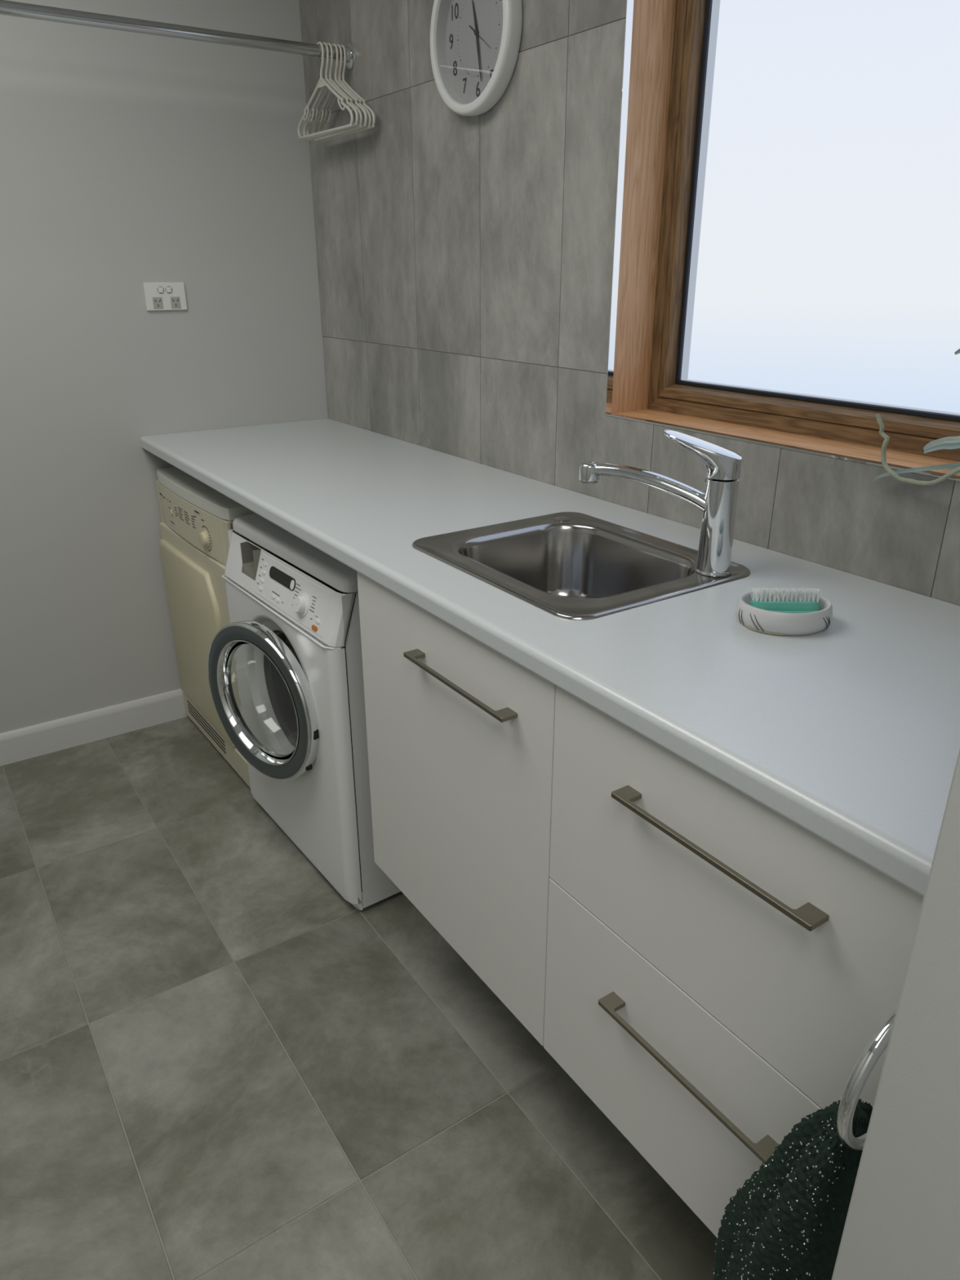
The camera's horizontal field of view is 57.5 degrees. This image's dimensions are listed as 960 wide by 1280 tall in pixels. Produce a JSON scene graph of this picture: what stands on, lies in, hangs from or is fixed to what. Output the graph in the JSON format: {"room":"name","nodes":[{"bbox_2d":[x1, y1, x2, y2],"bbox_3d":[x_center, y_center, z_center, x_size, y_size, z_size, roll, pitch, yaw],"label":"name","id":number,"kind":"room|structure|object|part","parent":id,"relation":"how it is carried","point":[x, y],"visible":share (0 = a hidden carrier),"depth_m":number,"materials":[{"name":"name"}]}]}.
{"room":"laundry room","nodes":[
{"label":"laundry room","id":0,"kind":"room"},
{"bbox_2d":[0,0,328,733],"bbox_3d":[-1.432,-0.773,2.275,2.680,2.420,0.120,-15,27,-31],"label":"wall","id":1,"kind":"structure","parent":0,"point":[128,160],"depth_m":2.48,"materials":[{"name":"grey paint"}]},
{"bbox_2d":[0,688,188,766],"bbox_3d":[-1.458,0.334,2.634,2.280,0.100,0.014,-15,27,-31],"label":"baseboard","id":2,"kind":"structure","parent":1,"relation":"attached to","point":[54,735],"depth_m":2.77,"materials":[{"name":"white"}]},
{"bbox_2d":[142,282,186,311],"bbox_3d":[-0.897,-0.980,2.495,0.114,0.074,0.014,-15,27,-31],"label":"power outlet","id":3,"kind":"object","parent":1,"relation":"attached to","point":[157,295],"visible":1,"depth_m":2.49,"materials":[{"name":"white plastic"}]},
{"bbox_2d":[156,286,164,293],"bbox_3d":[-0.905,-0.993,2.479,0.020,0.020,0.002,-15,27,-31],"label":"switch","id":4,"kind":"object","parent":3,"relation":"attached to","point":[160,290],"depth_m":2.48,"materials":[{"name":"white plastic"}]},
{"bbox_2d":[164,285,172,293],"bbox_3d":[-0.886,-0.998,2.491,0.020,0.020,0.002,-15,27,-31],"label":"switch","id":5,"kind":"object","parent":3,"relation":"attached to","point":[168,289],"depth_m":2.49,"materials":[{"name":"white plastic"}]},
{"bbox_2d":[0,716,716,1279],"bbox_3d":[-0.331,1.063,1.157,2.700,0.100,4.200,-15,27,-31],"label":"floor","id":6,"kind":"structure","parent":0,"point":[216,1064],"depth_m":1.62,"materials":[{"name":"grey tile"}]},
{"bbox_2d":[155,466,255,787],"bbox_3d":[-0.613,-0.089,2.688,0.518,0.833,0.590,-16,27,-32],"label":"dryer","id":7,"kind":"object","parent":6,"relation":"on","point":[197,518],"visible":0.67,"depth_m":2.52,"materials":[{"name":"beige plastic"}]},
{"bbox_3d":[-0.803,0.025,2.590,0.024,0.640,0.590,-16,27,-32],"label":"frame","id":8,"kind":"part","parent":7,"relation":"part of","materials":[{"name":"beige plastic"}]},
{"bbox_3d":[-0.805,-0.332,2.439,0.026,0.124,0.590,-16,27,-32],"label":"control panel","id":9,"kind":"part","parent":7,"relation":"part of","materials":[{"name":"beige plastic"}]},
{"bbox_3d":[-0.846,0.000,2.611,0.015,0.514,0.464,-16,27,-32],"label":"door","id":10,"kind":"part","parent":7,"relation":"part of","materials":[{"name":"beige metal"}]},
{"bbox_3d":[-0.735,-0.268,2.326,0.015,0.046,0.046,-16,27,-32],"label":"timer knob","id":11,"kind":"part","parent":7,"relation":"part of","materials":[{"name":"beige plastic"}]},
{"bbox_3d":[-0.610,-0.460,2.536,0.506,0.032,0.590,-16,27,-32],"label":"lid","id":12,"kind":"part","parent":7,"relation":"part of","materials":[{"name":"white"}]},
{"bbox_3d":[-0.809,0.299,2.701,0.020,0.086,0.582,-16,27,-32],"label":"kick panel","id":13,"kind":"part","parent":7,"relation":"part of","materials":[{"name":"beige plastic"}]},
{"bbox_2d":[207,513,400,910],"bbox_3d":[-0.306,0.121,2.199,0.639,0.824,0.600,-16,28,-33],"label":"washing machine","id":14,"kind":"object","parent":6,"relation":"on","point":[286,672],"visible":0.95,"depth_m":1.98,"materials":[{"name":"white metal"}]},
{"bbox_3d":[-0.506,0.142,2.023,0.376,0.376,0.034,18,29,37],"label":"door","id":15,"kind":"part","parent":14,"relation":"part of","materials":[{"name":"grey"}]},
{"bbox_3d":[-0.473,0.127,2.058,0.285,0.285,0.097,18,29,37],"label":"door glass","id":16,"kind":"part","parent":14,"relation":"part of","materials":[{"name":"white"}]},
{"bbox_3d":[-0.455,0.221,2.121,0.050,0.642,0.597,-16,28,-33],"label":"panel","id":17,"kind":"part","parent":14,"relation":"part of","materials":[{"name":"white metal"}]},
{"bbox_3d":[-0.413,-0.103,1.906,0.030,0.090,0.346,-16,28,-33],"label":"control panel","id":18,"kind":"part","parent":14,"relation":"part of","materials":[{"name":"white plastic"}]},
{"bbox_3d":[-0.247,-0.258,2.085,0.492,0.037,0.597,-16,28,-33],"label":"lid","id":19,"kind":"part","parent":14,"relation":"part of","materials":[{"name":"white metal"}]},
{"bbox_3d":[-0.382,-0.075,1.853,0.016,0.051,0.051,4,16,-39],"label":"programme knob","id":20,"kind":"part","parent":14,"relation":"part of","materials":[{"name":"white plastic"}]},
{"bbox_2d":[298,0,959,605],"bbox_3d":[0.239,-0.628,1.918,0.175,2.420,2.635,-15,27,-31],"label":"wall","id":21,"kind":"structure","parent":0,"point":[465,263],"depth_m":1.94,"materials":[{"name":"grey tile"}]},
{"bbox_2d":[0,0,355,68],"bbox_3d":[-1.290,-1.277,1.696,2.300,0.060,0.060,-15,27,-31],"label":"rail","id":22,"kind":"object","parent":21,"relation":"attached to","point":[11,8],"visible":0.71,"depth_m":2.03,"materials":[{"name":"silver metal"}]},
{"bbox_2d":[297,41,353,139],"bbox_3d":[-0.411,-1.436,2.277,0.008,0.206,0.328,-15,28,-32],"label":"hanger","id":23,"kind":"object","parent":22,"relation":"hanging from","point":[322,82],"visible":0.94,"depth_m":2.26,"materials":[{"name":"white plastic"}]},
{"bbox_3d":[-0.411,-1.401,2.292,0.008,0.128,0.328,-15,28,-32],"label":"frame","id":24,"kind":"part","parent":23,"relation":"part of","materials":[{"name":"white plastic"}]},
{"bbox_2d":[302,42,358,141],"bbox_3d":[-0.399,-1.438,2.283,0.009,0.206,0.328,-15,27,-32],"label":"hanger","id":25,"kind":"object","parent":22,"relation":"hanging from","point":[312,109],"visible":0.81,"depth_m":2.27,"materials":[{"name":"white plastic"}]},
{"bbox_3d":[-0.399,-1.403,2.297,0.008,0.128,0.328,-15,27,-31],"label":"frame","id":26,"kind":"part","parent":25,"relation":"part of","materials":[{"name":"white plastic"}]},
{"bbox_2d":[306,42,362,140],"bbox_3d":[-0.390,-1.441,2.289,0.008,0.206,0.328,-15,28,-32],"label":"hanger","id":27,"kind":"object","parent":22,"relation":"hanging from","point":[329,44],"visible":0.77,"depth_m":2.27,"materials":[{"name":"white plastic"}]},
{"bbox_3d":[-0.391,-1.406,2.304,0.008,0.128,0.328,-15,27,-32],"label":"frame","id":28,"kind":"part","parent":27,"relation":"part of","materials":[{"name":"white plastic"}]},
{"bbox_2d":[312,43,367,141],"bbox_3d":[-0.377,-1.444,2.296,0.008,0.206,0.328,-15,27,-31],"label":"hanger","id":29,"kind":"object","parent":22,"relation":"hanging from","point":[321,113],"visible":0.83,"depth_m":2.28,"materials":[{"name":"white plastic"}]},
{"bbox_3d":[-0.377,-1.409,2.311,0.008,0.128,0.328,-15,27,-31],"label":"frame","id":30,"kind":"part","parent":29,"relation":"part of","materials":[{"name":"white plastic"}]},
{"bbox_2d":[315,44,371,140],"bbox_3d":[-0.369,-1.447,2.303,0.008,0.206,0.328,-15,28,-31],"label":"hanger","id":31,"kind":"object","parent":22,"relation":"hanging from","point":[339,46],"visible":0.73,"depth_m":2.27,"materials":[{"name":"white plastic"}]},
{"bbox_3d":[-0.369,-1.412,2.318,0.008,0.128,0.328,-15,28,-31],"label":"frame","id":32,"kind":"part","parent":31,"relation":"part of","materials":[{"name":"white plastic"}]},
{"bbox_2d":[319,44,375,142],"bbox_3d":[-0.359,-1.449,2.308,0.008,0.206,0.328,-15,27,-31],"label":"hanger","id":33,"kind":"object","parent":22,"relation":"hanging from","point":[329,111],"visible":0.75,"depth_m":2.28,"materials":[{"name":"white plastic"}]},
{"bbox_3d":[-0.359,-1.414,2.323,0.008,0.128,0.328,-15,27,-31],"label":"frame","id":34,"kind":"part","parent":33,"relation":"part of","materials":[{"name":"white plastic"}]},
{"bbox_2d":[356,571,555,1045],"bbox_3d":[0.174,0.192,1.597,0.620,0.627,0.558,-15,27,-31],"label":"base cabinet","id":35,"kind":"object","parent":21,"relation":"attached to","point":[460,734],"visible":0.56,"depth_m":1.40,"materials":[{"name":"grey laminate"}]},
{"bbox_3d":[-0.036,0.064,1.303,0.027,0.007,0.272,-15,27,-31],"label":"handle","id":36,"kind":"part","parent":35,"relation":"part of","materials":[{"name":"silver metal"}]},
{"bbox_2d":[430,0,522,115],"bbox_3d":[-0.015,-1.278,1.838,0.038,0.305,0.305,-15,27,-31],"label":"wall clock","id":37,"kind":"object","parent":21,"relation":"attached to","point":[475,44],"visible":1,"depth_m":1.87,"materials":[{"name":"white plastic"}]},
{"bbox_2d":[543,685,923,1238],"bbox_3d":[0.489,0.372,1.167,0.620,0.627,0.562,-15,27,-31],"label":"base cabinet","id":38,"kind":"object","parent":21,"relation":"attached to","point":[720,971],"visible":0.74,"depth_m":1.00,"materials":[{"name":"grey laminate"}]},
{"bbox_2d":[140,417,959,897],"bbox_3d":[-0.050,-0.248,1.786,0.605,0.034,2.513,-15,27,-31],"label":"countertop","id":39,"kind":"structure","parent":38,"relation":"on","point":[848,731],"depth_m":1.15,"materials":[{"name":"laminate"}]},
{"bbox_2d":[412,511,750,620],"bbox_3d":[0.158,-0.062,1.517,0.391,0.179,0.474,-15,27,-31],"label":"sink","id":40,"kind":"object","parent":39,"relation":"in","point":[566,565],"visible":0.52,"depth_m":1.60,"materials":[{"name":"silver metal"}]},
{"bbox_2d":[578,429,742,576],"bbox_3d":[0.282,-0.227,1.402,0.259,0.217,0.057,10,25,22],"label":"mixer tap","id":41,"kind":"object","parent":39,"relation":"on","point":[717,504],"visible":1,"depth_m":1.36,"materials":[{"name":"silver metal"}]},
{"bbox_3d":[0.275,-0.243,1.398,0.206,0.068,0.031,10,25,22],"label":"spout","id":42,"kind":"part","parent":41,"relation":"part of","materials":[{"name":"silver metal"}]},
{"bbox_3d":[0.342,-0.287,1.348,0.123,0.065,0.056,10,25,22],"label":"lever","id":43,"kind":"part","parent":41,"relation":"part of","materials":[{"name":"silver metal"}]},
{"bbox_2d":[735,588,832,635],"bbox_3d":[0.416,-0.038,1.199,0.128,0.033,0.108,1,23,4],"label":"soap dish","id":44,"kind":"object","parent":39,"relation":"on","point":[765,621],"visible":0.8,"depth_m":1.16,"materials":[{"name":"white ceramic"}]},
{"bbox_3d":[0.381,-0.012,1.171,0.050,0.003,0.008,15,27,32],"label":"cord","id":45,"kind":"part","parent":44,"relation":"part of","materials":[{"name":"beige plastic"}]},
{"bbox_2d":[747,586,822,613],"bbox_3d":[0.420,-0.055,1.202,0.096,0.042,0.049,1,23,2],"label":"brush","id":46,"kind":"object","parent":44,"relation":"in","point":[787,604],"visible":0.99,"depth_m":1.19,"materials":[{"name":"teal plastic"}]},
{"bbox_3d":[0.418,-0.038,1.186,0.077,0.004,0.006,1,23,2],"label":"grip rail","id":47,"kind":"part","parent":46,"relation":"part of","materials":[{"name":"teal plastic"}]},
{"bbox_3d":[0.263,0.573,1.085,0.018,0.322,0.562,-15,27,-31],"label":"drawer","id":48,"kind":"part","parent":38,"relation":"part of","materials":[{"name":"white laminate"}]},
{"bbox_3d":[0.243,0.516,1.049,0.027,0.007,0.276,-15,27,-31],"label":"handle","id":49,"kind":"part","parent":38,"relation":"part of","materials":[{"name":"silver metal"}]},
{"bbox_3d":[0.241,0.222,0.926,0.027,0.007,0.276,-15,27,-31],"label":"handle","id":50,"kind":"part","parent":38,"relation":"part of","materials":[{"name":"silver metal"}]},
{"bbox_2d":[604,0,959,480],"bbox_3d":[0.633,-0.724,1.234,0.168,0.937,1.126,-15,27,-31],"label":"window","id":51,"kind":"structure","parent":21,"relation":"in","point":[786,269],"depth_m":1.50,"materials":[{"name":"clear glass"},{"name":"wood"}]},
{"bbox_3d":[0.262,-0.884,1.615,0.015,0.913,0.002,-15,27,-31],"label":"edge trim","id":52,"kind":"part","parent":51,"relation":"part of","materials":[{"name":"white"}]},
{"bbox_3d":[0.381,-0.909,1.674,0.050,0.911,0.028,-15,27,-31],"label":"frame","id":53,"kind":"part","parent":51,"relation":"part of","materials":[{"name":"brown wood"}]},
{"bbox_3d":[0.397,-0.900,1.652,0.051,0.854,0.028,-15,27,-31],"label":"sash","id":54,"kind":"part","parent":51,"relation":"part of","materials":[{"name":"brown wood"}]},
{"bbox_3d":[0.572,-0.287,1.373,0.016,0.003,1.102,-15,27,-31],"label":"edge trim","id":55,"kind":"part","parent":51,"relation":"part of","materials":[{"name":"white"}]},
{"bbox_3d":[0.683,-0.330,1.436,0.050,0.028,1.100,-15,27,-31],"label":"frame","id":56,"kind":"part","parent":51,"relation":"part of","materials":[{"name":"brown wood"}]},
{"bbox_3d":[0.683,-0.356,1.425,0.051,0.028,1.043,-15,27,-31],"label":"sash","id":57,"kind":"part","parent":51,"relation":"part of","materials":[{"name":"brown wood"}]},
{"bbox_3d":[0.683,-0.737,1.265,0.001,0.797,0.986,-15,27,-31],"label":"frosted pane","id":58,"kind":"part","parent":51,"relation":"part of","materials":[{"name":"white glass"}]},
{"bbox_2d":[871,348,959,485],"bbox_3d":[0.726,-0.394,1.111,0.170,0.448,0.362,-15,27,-31],"label":"potted orchid","id":59,"kind":"object","parent":51,"relation":"on","point":[948,442],"visible":1,"depth_m":1.24,"materials":[{"name":"green plant"}]},
{"bbox_2d":[831,748,959,1279],"bbox_3d":[0.735,-0.111,0.691,1.017,2.420,0.125,-15,27,-31],"label":"wall","id":60,"kind":"structure","parent":0,"point":[902,1222],"depth_m":0.59,"materials":[{"name":"grey paint"}]},
{"bbox_2d":[836,1009,896,1151],"bbox_3d":[0.338,0.338,0.688,0.147,0.161,0.028,-15,27,-31],"label":"towel ring","id":61,"kind":"object","parent":60,"relation":"attached to","point":[872,1053],"visible":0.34,"depth_m":0.65,"materials":[{"name":"silver metal"}]},
{"bbox_2d":[712,1097,872,1279],"bbox_3d":[0.303,0.611,0.859,0.135,0.491,0.124,8,24,18],"label":"hand towel","id":62,"kind":"object","parent":61,"relation":"hanging from","point":[786,1221],"visible":0.8,"depth_m":0.78,"materials":[{"name":"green fabric"}]}
]}

